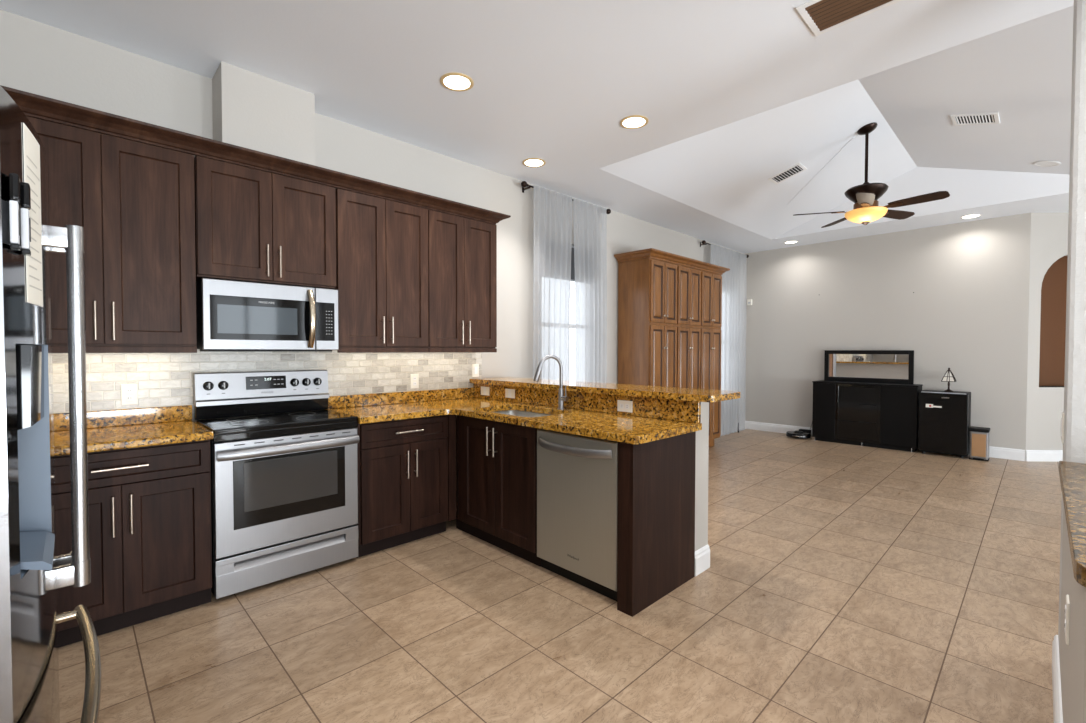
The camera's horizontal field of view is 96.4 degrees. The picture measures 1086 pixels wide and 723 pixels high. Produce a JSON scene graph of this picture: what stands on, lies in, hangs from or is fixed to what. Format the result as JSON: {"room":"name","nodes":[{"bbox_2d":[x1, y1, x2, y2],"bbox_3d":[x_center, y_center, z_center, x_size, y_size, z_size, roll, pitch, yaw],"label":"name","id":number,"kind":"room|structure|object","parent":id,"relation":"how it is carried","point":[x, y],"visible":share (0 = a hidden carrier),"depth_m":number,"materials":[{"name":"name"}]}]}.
{"room":"kitchen","nodes":[
{"label":"kitchen","id":0,"kind":"room"},
{"bbox_2d":[212,61,314,165],"bbox_3d":[-1.751,-1.452,3.061,0.513,0.554,0.253,-1,2,-44],"label":"wall","id":1,"kind":"structure","parent":0,"point":[250,110],"depth_m":2.94,"materials":[{"name":"paint"}]},
{"bbox_2d":[0,9,743,501],"bbox_3d":[0.097,-0.280,5.167,9.450,2.984,0.150,-1,2,-44],"label":"wall","id":2,"kind":"structure","parent":0,"point":[38,58],"depth_m":3.67,"materials":[{"name":"paint"}]},
{"bbox_2d":[26,116,196,352],"bbox_3d":[-2.277,-0.590,2.503,0.765,1.091,0.319,-1,2,-44],"label":"upper cabinet","id":3,"kind":"object","parent":2,"relation":"attached to","point":[133,201],"visible":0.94,"depth_m":2.48,"materials":[{"name":"brown wood"}]},
{"bbox_2d":[194,155,335,288],"bbox_3d":[-1.725,-0.815,3.035,0.760,0.664,0.319,-1,2,-44],"label":"upper cabinet","id":4,"kind":"object","parent":2,"relation":"attached to","point":[252,225],"visible":0.98,"depth_m":2.91,"materials":[{"name":"brown wood"}]},
{"bbox_2d":[196,278,338,351],"bbox_3d":[-1.702,-0.266,3.030,0.744,0.406,0.380,-1,2,-44],"label":"microwave","id":5,"kind":"object","parent":4,"relation":"attached to","point":[232,316],"visible":1,"depth_m":2.89,"materials":[{"name":"metal"}]},
{"bbox_2d":[52,349,481,420],"bbox_3d":[-1.682,0.099,3.332,3.130,0.500,0.012,-1,2,-44],"label":"tile backsplash","id":6,"kind":"structure","parent":2,"relation":"attached to","point":[162,379],"depth_m":3.06,"materials":[{"name":"tile"}]},
{"bbox_2d":[121,384,137,404],"bbox_3d":[-2.308,0.184,2.710,0.074,0.118,0.008,-1,2,-44],"label":"wall outlet","id":7,"kind":"object","parent":6,"relation":"attached to","point":[129,392],"visible":1,"depth_m":2.71,"materials":[{"name":"white plastic"}]},
{"bbox_2d":[126,388,132,392],"bbox_3d":[-2.307,0.163,2.707,0.029,0.029,0.002,-1,2,-44],"label":"receptacle","id":8,"kind":"object","parent":7,"relation":"attached to","point":[128,390],"depth_m":2.71,"materials":[{"name":"white plastic"}]},
{"bbox_2d":[126,396,132,400],"bbox_3d":[-2.307,0.205,2.708,0.029,0.029,0.002,-1,2,-44],"label":"receptacle","id":9,"kind":"object","parent":7,"relation":"attached to","point":[128,398],"depth_m":2.71,"materials":[{"name":"white plastic"}]},
{"bbox_2d":[410,374,418,388],"bbox_3d":[-1.042,0.159,3.941,0.074,0.118,0.008,-1,2,-44],"label":"wall outlet","id":10,"kind":"object","parent":6,"relation":"attached to","point":[414,378],"visible":1,"depth_m":3.94,"materials":[{"name":"white plastic"}]},
{"bbox_2d":[472,364,478,376],"bbox_3d":[-0.606,0.080,4.362,0.074,0.118,0.009,-1,2,-44],"label":"wall switch","id":11,"kind":"object","parent":6,"relation":"attached to","point":[475,367],"visible":1,"depth_m":4.36,"materials":[{"name":"white plastic"}]},
{"bbox_2d":[334,188,428,352],"bbox_3d":[-1.202,-0.611,3.549,0.685,1.091,0.319,-1,2,-44],"label":"upper cabinet","id":12,"kind":"object","parent":2,"relation":"attached to","point":[382,244],"visible":0.95,"depth_m":3.43,"materials":[{"name":"brown wood"}]},
{"bbox_2d":[427,210,496,351],"bbox_3d":[-0.717,-0.621,4.020,0.662,1.091,0.319,-1,2,-44],"label":"upper cabinet","id":13,"kind":"object","parent":2,"relation":"attached to","point":[462,252],"visible":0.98,"depth_m":3.91,"materials":[{"name":"brown wood"}]},
{"bbox_2d":[0,85,510,224],"bbox_3d":[-1.538,-1.188,3.180,3.162,0.074,0.378,-1,2,-44],"label":"crown molding","id":14,"kind":"structure","parent":13,"relation":"attached to","point":[32,105],"depth_m":2.72,"materials":[{"name":"brown wood"}]},
{"bbox_2d":[521,181,610,213],"bbox_3d":[0.262,-1.695,5.105,1.356,0.076,0.120,-1,2,-44],"label":"curtain rod","id":15,"kind":"object","parent":2,"relation":"attached to","point":[524,184],"visible":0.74,"depth_m":4.68,"materials":[{"name":"brown metal"}]},
{"bbox_2d":[533,185,571,380],"bbox_3d":[0.104,-0.252,4.897,0.568,2.910,0.050,-1,2,-44],"label":"sheer curtain","id":16,"kind":"object","parent":15,"relation":"hanging from","point":[552,229],"visible":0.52,"depth_m":4.87,"materials":[{"name":"fabric"}]},
{"bbox_2d":[573,198,606,382],"bbox_3d":[0.513,-0.261,5.294,0.554,2.910,0.045,-1,2,-44],"label":"sheer curtain","id":17,"kind":"object","parent":15,"relation":"hanging from","point":[589,220],"visible":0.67,"depth_m":5.28,"materials":[{"name":"fabric"}]},
{"bbox_2d":[571,246,574,281],"bbox_3d":[0.267,-1.067,5.256,0.840,0.390,0.051,-1,2,-44],"label":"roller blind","id":18,"kind":"object","parent":2,"relation":"attached to","point":[572,247],"visible":0.02,"depth_m":5.28,"materials":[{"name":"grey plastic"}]},
{"bbox_2d":[700,240,748,257],"bbox_3d":[2.864,-1.747,7.635,1.556,0.076,0.120,-1,2,-44],"label":"curtain rod","id":19,"kind":"object","parent":2,"relation":"attached to","point":[703,241],"visible":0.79,"depth_m":7.16,"materials":[{"name":"brown metal"}]},
{"bbox_2d":[710,244,746,435],"bbox_3d":[2.925,-0.303,7.640,1.260,2.900,0.050,-1,2,-44],"label":"sheer curtain","id":20,"kind":"object","parent":19,"relation":"hanging from","point":[733,340],"visible":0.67,"depth_m":7.73,"materials":[{"name":"fabric"}]},
{"bbox_2d":[0,0,1073,253],"bbox_3d":[2.954,-1.963,2.804,10.600,0.490,7.465,-1,2,-44],"label":"ceiling","id":21,"kind":"structure","parent":0,"point":[733,95],"depth_m":3.19,"materials":[{"name":"paint"}]},
{"bbox_2d":[440,72,473,91],"bbox_3d":[-0.531,-1.723,2.998,0.206,0.006,0.206,-1,2,-44],"label":"recessed light","id":22,"kind":"object","parent":21,"relation":"in","point":[453,81],"visible":1,"depth_m":2.99,"materials":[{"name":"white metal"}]},
{"bbox_2d":[522,158,545,166],"bbox_3d":[-0.079,-1.750,4.277,0.206,0.006,0.206,-1,2,-44],"label":"recessed light","id":23,"kind":"object","parent":21,"relation":"in","point":[530,162],"visible":1,"depth_m":4.27,"materials":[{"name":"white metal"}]},
{"bbox_2d":[620,115,648,128],"bbox_3d":[0.660,-1.733,3.518,0.206,0.006,0.206,-1,2,-44],"label":"recessed light","id":24,"kind":"object","parent":21,"relation":"in","point":[634,121],"visible":1,"depth_m":3.51,"materials":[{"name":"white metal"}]},
{"bbox_2d":[768,163,806,184],"bbox_3d":[2.626,-2.013,5.213,0.245,0.094,0.320,-1,2,-44],"label":"ceiling vent","id":25,"kind":"object","parent":21,"relation":"in","point":[797,168],"visible":1,"depth_m":5.21,"materials":[{"name":"white metal"}]},
{"bbox_2d":[784,240,798,243],"bbox_3d":[3.768,-1.812,7.375,0.206,0.006,0.206,-1,2,-44],"label":"recessed light","id":26,"kind":"object","parent":21,"relation":"in","point":[794,241],"visible":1,"depth_m":7.39,"materials":[{"name":"beige"}]},
{"bbox_2d":[787,137,854,204],"bbox_3d":[3.034,-2.064,5.380,0.024,0.262,1.316,0,1,1],"label":"cord cover","id":27,"kind":"object","parent":21,"relation":"attached to","point":[835,156],"visible":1,"depth_m":5.25,"materials":[{"name":"paint"}]},
{"bbox_2d":[796,0,901,36],"bbox_3d":[1.536,-1.703,2.230,0.300,0.008,0.600,-1,2,-44],"label":"ceiling vent","id":28,"kind":"object","parent":21,"relation":"in","point":[822,16],"visible":1,"depth_m":2.36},
{"bbox_2d":[793,122,949,227],"bbox_3d":[3.076,-1.763,4.566,1.191,0.930,1.174,-1,2,-44],"label":"ceiling fan","id":29,"kind":"object","parent":21,"relation":"hanging from","point":[866,208],"visible":1,"depth_m":4.51,"materials":[{"name":"brown wood"}]},
{"bbox_2d":[960,214,981,218],"bbox_3d":[5.246,-1.780,5.949,0.206,0.006,0.206,-1,2,-44],"label":"recessed light","id":30,"kind":"object","parent":21,"relation":"in","point":[969,215],"visible":1,"depth_m":5.95,"materials":[{"name":"beige"}]},
{"bbox_2d":[950,112,999,125],"bbox_3d":[3.681,-2.062,4.135,0.260,0.089,0.301,-1,2,-44],"label":"ceiling vent","id":31,"kind":"object","parent":21,"relation":"in","point":[980,118],"visible":1,"depth_m":4.13,"materials":[{"name":"white metal"}]},
{"bbox_2d":[1032,161,1060,166],"bbox_3d":[4.984,-1.957,4.804,0.206,0.058,0.200,-1,2,-44],"label":"recessed light","id":32,"kind":"object","parent":21,"relation":"in","point":[1038,163],"visible":1,"depth_m":4.80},
{"bbox_2d":[58,429,1061,722],"bbox_3d":[2.991,1.324,2.940,10.450,0.120,7.200,-1,2,-44],"label":"floor","id":33,"kind":"structure","parent":0,"point":[843,583],"depth_m":2.34,"materials":[{"name":"tile"}]},
{"bbox_2d":[0,86,100,722],"bbox_3d":[-1.435,0.428,0.847,0.970,1.750,0.860,-1,2,-44],"label":"refrigerator","id":34,"kind":"object","parent":33,"relation":"on","point":[31,572],"visible":0.99,"depth_m":0.93,"materials":[{"name":"metal"}]},
{"bbox_2d":[9,173,20,250],"bbox_3d":[-0.878,-0.248,0.807,0.012,0.124,0.028,-1,2,-44],"label":"clip","id":35,"kind":"object","parent":34,"relation":"attached to","point":[14,180],"visible":1,"depth_m":0.80,"materials":[{"name":"grey plastic"}]},
{"bbox_2d":[20,182,30,255],"bbox_3d":[-0.906,-0.249,0.850,0.012,0.124,0.028,-1,2,-44],"label":"clip","id":36,"kind":"object","parent":34,"relation":"attached to","point":[25,191],"visible":0.99,"depth_m":0.84,"materials":[{"name":"grey plastic"}]},
{"bbox_2d":[23,123,42,306],"bbox_3d":[-0.964,-0.268,0.919,0.002,0.320,0.121,-1,2,-37],"label":"paper","id":37,"kind":"object","parent":34,"relation":"attached to","point":[34,280],"visible":0.9,"depth_m":0.92,"materials":[{"name":"grey paper"}]},
{"bbox_2d":[54,440,211,647],"bbox_3d":[-2.155,0.834,2.457,0.712,0.867,0.605,-1,2,-44],"label":"base cabinet","id":38,"kind":"object","parent":33,"relation":"on","point":[150,539],"visible":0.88,"depth_m":2.32,"materials":[{"name":"brown wood"}]},
{"bbox_2d":[54,420,213,455],"bbox_3d":[-2.244,0.382,2.366,0.970,0.040,0.597,-1,2,-44],"label":"countertop","id":39,"kind":"structure","parent":38,"relation":"on","point":[152,434],"depth_m":2.40,"materials":[{"name":"stone"}]},
{"bbox_2d":[54,405,191,430],"bbox_3d":[-2.446,0.312,2.569,0.965,0.090,0.022,-1,2,-44],"label":"granite upstand","id":40,"kind":"object","parent":39,"relation":"on","point":[120,417],"visible":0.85,"depth_m":2.70,"materials":[{"name":"brown stone"}]},
{"bbox_2d":[193,370,358,598],"bbox_3d":[-1.601,0.663,2.954,0.762,1.189,0.615,-1,2,-44],"label":"stove","id":41,"kind":"object","parent":33,"relation":"on","point":[284,486],"visible":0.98,"depth_m":2.81,"materials":[{"name":"silver metal"}]},
{"bbox_2d":[196,410,357,441],"bbox_3d":[-1.597,0.377,2.944,0.759,0.067,0.485,-1,2,-44],"label":"cooktop","id":42,"kind":"object","parent":41,"relation":"in","point":[272,426],"depth_m":2.84,"materials":[{"name":"black glass"}]},
{"bbox_2d":[356,415,455,557],"bbox_3d":[-1.081,0.813,3.501,0.732,0.867,0.605,-1,2,-44],"label":"base cabinet","id":43,"kind":"object","parent":33,"relation":"on","point":[407,467],"visible":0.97,"depth_m":3.28,"materials":[{"name":"brown wood"}]},
{"bbox_2d":[456,415,540,566],"bbox_3d":[-0.163,0.815,3.457,0.638,0.867,0.905,-1,2,-44],"label":"base cabinet","id":44,"kind":"object","parent":33,"relation":"on","point":[497,461],"visible":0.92,"depth_m":3.18,"materials":[{"name":"brown wood"}]},
{"bbox_2d":[326,397,701,444],"bbox_3d":[-0.318,0.368,3.129,1.328,0.040,2.187,-1,2,-44],"label":"countertop","id":45,"kind":"structure","parent":44,"relation":"on","point":[629,429],"depth_m":3.06,"materials":[{"name":"stone"}]},
{"bbox_2d":[328,387,473,408],"bbox_3d":[-1.084,0.285,3.894,1.298,0.090,0.022,-1,2,-44],"label":"granite upstand","id":46,"kind":"object","parent":45,"relation":"on","point":[344,401],"visible":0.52,"depth_m":3.81,"materials":[{"name":"brown stone"}]},
{"bbox_2d":[493,410,549,416],"bbox_3d":[-0.157,0.476,3.399,0.460,0.184,0.685,-1,2,-44],"label":"sink","id":47,"kind":"object","parent":45,"relation":"in","point":[508,412],"visible":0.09,"depth_m":3.70,"materials":[{"name":"metal"}]},
{"bbox_2d":[533,355,568,409],"bbox_3d":[0.056,0.148,3.402,0.253,0.389,0.088,-1,1,-30],"label":"kitchen faucet","id":48,"kind":"object","parent":45,"relation":"on","point":[561,398],"visible":1,"depth_m":3.44,"materials":[{"name":"metal"}]},
{"bbox_2d":[473,383,700,422],"bbox_3d":[0.144,0.274,3.582,0.029,0.130,2.180,-1,2,-44],"label":"granite upstand","id":49,"kind":"object","parent":45,"relation":"on","point":[667,409],"visible":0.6,"depth_m":3.29,"materials":[{"name":"brown stone"}]},
{"bbox_2d":[481,386,488,395],"bbox_3d":[-0.506,0.257,4.222,0.009,0.074,0.118,-1,2,-44],"label":"wall switch","id":50,"kind":"object","parent":49,"relation":"attached to","point":[484,390],"visible":1,"depth_m":4.21,"materials":[{"name":"beige plastic"}]},
{"bbox_2d":[505,389,514,397],"bbox_3d":[-0.273,0.262,3.982,0.009,0.074,0.118,-1,2,-44],"label":"wall switch","id":51,"kind":"object","parent":49,"relation":"attached to","point":[509,393],"visible":1,"depth_m":3.97,"materials":[{"name":"beige plastic"}]},
{"bbox_2d":[617,400,632,412],"bbox_3d":[0.531,0.291,3.157,0.008,0.074,0.118,-1,2,-44],"label":"wall outlet","id":52,"kind":"object","parent":49,"relation":"attached to","point":[622,405],"visible":1,"depth_m":3.15,"materials":[{"name":"white plastic"}]},
{"bbox_2d":[537,429,617,600],"bbox_3d":[0.359,0.830,2.894,0.635,0.862,0.622,-1,2,-44],"label":"dishwasher","id":53,"kind":"object","parent":33,"relation":"on","point":[577,475],"visible":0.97,"depth_m":2.69,"materials":[{"name":"metal"}]},
{"bbox_2d":[617,431,695,616],"bbox_3d":[0.635,0.833,2.657,0.620,0.867,0.094,-1,2,-44],"label":"end panel","id":54,"kind":"object","parent":33,"relation":"on","point":[656,526],"visible":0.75,"depth_m":2.54,"materials":[{"name":"brown wood"}]},
{"bbox_2d":[614,248,729,446],"bbox_3d":[1.710,-0.041,6.246,1.930,2.462,0.520,-1,2,-44],"label":"pantry cabinet","id":55,"kind":"object","parent":33,"relation":"on","point":[670,305],"visible":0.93,"depth_m":5.80,"materials":[{"name":"brown wood"}]},
{"bbox_2d":[786,431,810,438],"bbox_3d":[3.915,1.118,7.440,0.344,0.098,0.336,-1,2,-44],"label":"robot vacuum","id":56,"kind":"object","parent":33,"relation":"on","point":[793,434],"visible":1,"depth_m":7.34,"materials":[{"name":"black plastic"}]},
{"bbox_2d":[799,429,810,433],"bbox_3d":[4.086,1.112,7.572,0.078,0.105,0.160,-1,2,-44],"label":"dock","id":57,"kind":"object","parent":33,"relation":"on","point":[803,430],"visible":0.45,"depth_m":7.54,"materials":[{"name":"plastic"}]},
{"bbox_2d":[812,380,922,451],"bbox_3d":[4.561,0.741,6.888,0.340,0.878,1.260,-1,2,-44],"label":"sideboard","id":58,"kind":"object","parent":33,"relation":"on","point":[878,415],"visible":0.98,"depth_m":6.73,"materials":[{"name":"black wood"}]},
{"bbox_2d":[824,350,913,383],"bbox_3d":[4.628,0.070,6.937,0.034,0.459,1.080,-1,2,-44],"label":"wall mirror","id":59,"kind":"object","parent":58,"relation":"on","point":[868,366],"visible":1,"depth_m":6.91,"materials":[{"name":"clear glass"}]},
{"bbox_2d":[918,390,970,457],"bbox_3d":[5.157,0.791,6.238,0.372,0.808,0.481,-1,2,-44],"label":"mini refrigerator","id":60,"kind":"object","parent":33,"relation":"on","point":[944,418],"visible":0.98,"depth_m":6.10,"materials":[{"name":"black metal"}]},
{"bbox_2d":[941,368,956,391],"bbox_3d":[5.181,0.232,6.196,0.141,0.310,0.141,-1,2,-44],"label":"table lamp","id":61,"kind":"object","parent":60,"relation":"on","point":[948,377],"visible":1,"depth_m":6.17,"materials":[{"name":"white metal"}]},
{"bbox_2d":[969,426,989,460],"bbox_3d":[5.363,1.009,5.965,0.232,0.385,0.182,-1,2,-44],"label":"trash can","id":62,"kind":"object","parent":33,"relation":"on","point":[979,436],"visible":1,"depth_m":5.90,"materials":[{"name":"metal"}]},
{"bbox_2d":[695,402,708,550],"bbox_3d":[0.208,0.725,3.683,0.188,1.038,2.135,-1,2,-44],"label":"wall","id":63,"kind":"structure","parent":0,"point":[702,436],"depth_m":2.92,"materials":[{"name":"paint"}]},
{"bbox_2d":[469,377,739,401],"bbox_3d":[0.290,0.187,3.651,0.420,0.038,2.282,-1,2,-44],"label":"bar","id":64,"kind":"object","parent":63,"relation":"on","point":[675,393],"visible":0.99,"depth_m":3.23,"materials":[{"name":"stone"}]},
{"bbox_2d":[695,544,709,575],"bbox_3d":[0.221,1.176,3.692,0.206,0.137,2.153,-1,2,-44],"label":"baseboard","id":65,"kind":"structure","parent":63,"relation":"attached to","point":[702,555],"depth_m":2.91,"materials":[{"name":"white wood"}]},
{"bbox_2d":[744,213,1030,456],"bbox_3d":[4.684,-0.317,7.120,0.150,2.984,3.445,-1,2,-44],"label":"wall","id":66,"kind":"structure","parent":0,"point":[966,313],"depth_m":6.66,"materials":[{"name":"paint"}]},
{"bbox_2d":[747,299,751,304],"bbox_3d":[3.490,-1.000,8.192,0.046,0.100,0.070,-1,2,-44],"label":"sensor","id":67,"kind":"object","parent":66,"relation":"attached to","point":[749,301],"visible":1,"depth_m":8.18,"materials":[{"name":"grey plastic"}]},
{"bbox_2d":[745,421,1062,461],"bbox_3d":[5.079,1.115,6.787,4.472,0.136,0.725,1,1,34],"label":"baseboard","id":68,"kind":"structure","parent":66,"relation":"attached to","point":[994,452],"depth_m":5.97,"materials":[{"name":"white wood"}]},
{"bbox_2d":[1026,213,1068,449],"bbox_3d":[6.483,-0.290,5.954,1.300,2.984,0.260,0,1,1],"label":"wall","id":69,"kind":"structure","parent":0,"point":[1049,231],"depth_m":5.85,"materials":[{"name":"paint"}]},
{"bbox_2d":[1058,0,1085,658],"bbox_3d":[2.380,-0.201,1.601,0.250,2.984,0.884,-1,2,-44],"label":"wall","id":70,"kind":"structure","parent":0,"point":[1074,445],"depth_m":1.82,"materials":[{"name":"paint"}]},
{"bbox_2d":[1060,412,1064,442],"bbox_3d":[2.078,0.264,1.942,0.074,0.118,0.009,-1,2,-44],"label":"wall switch","id":71,"kind":"object","parent":70,"relation":"attached to","point":[1063,413],"visible":0.98,"depth_m":1.92,"materials":[{"name":"white plastic"}]},
{"bbox_2d":[1060,510,1085,722],"bbox_3d":[1.547,0.863,1.345,1.329,0.866,0.124,-1,2,-44],"label":"wall","id":72,"kind":"structure","parent":0,"point":[1073,655],"depth_m":1.24,"materials":[{"name":"paint"}]},
{"bbox_2d":[1052,635,1062,722],"bbox_3d":[1.587,1.225,1.491,1.580,0.136,0.016,-1,2,-44],"label":"baseboard","id":73,"kind":"structure","parent":72,"relation":"attached to","point":[1056,678],"depth_m":1.77,"materials":[{"name":"white wood"}]},
{"bbox_2d":[1064,595,1069,644],"bbox_3d":[1.505,0.740,1.394,0.074,0.118,0.008,-1,2,-44],"label":"wall outlet","id":74,"kind":"object","parent":72,"relation":"attached to","point":[1067,606],"visible":1,"depth_m":1.37,"materials":[{"name":"white plastic"}]},
{"bbox_2d":[1059,461,1085,586],"bbox_3d":[1.692,0.412,1.187,1.329,0.040,0.568,-1,2,-44],"label":"countertop","id":75,"kind":"structure","parent":72,"relation":"on","point":[1072,474],"depth_m":1.28,"materials":[{"name":"brown stone"}]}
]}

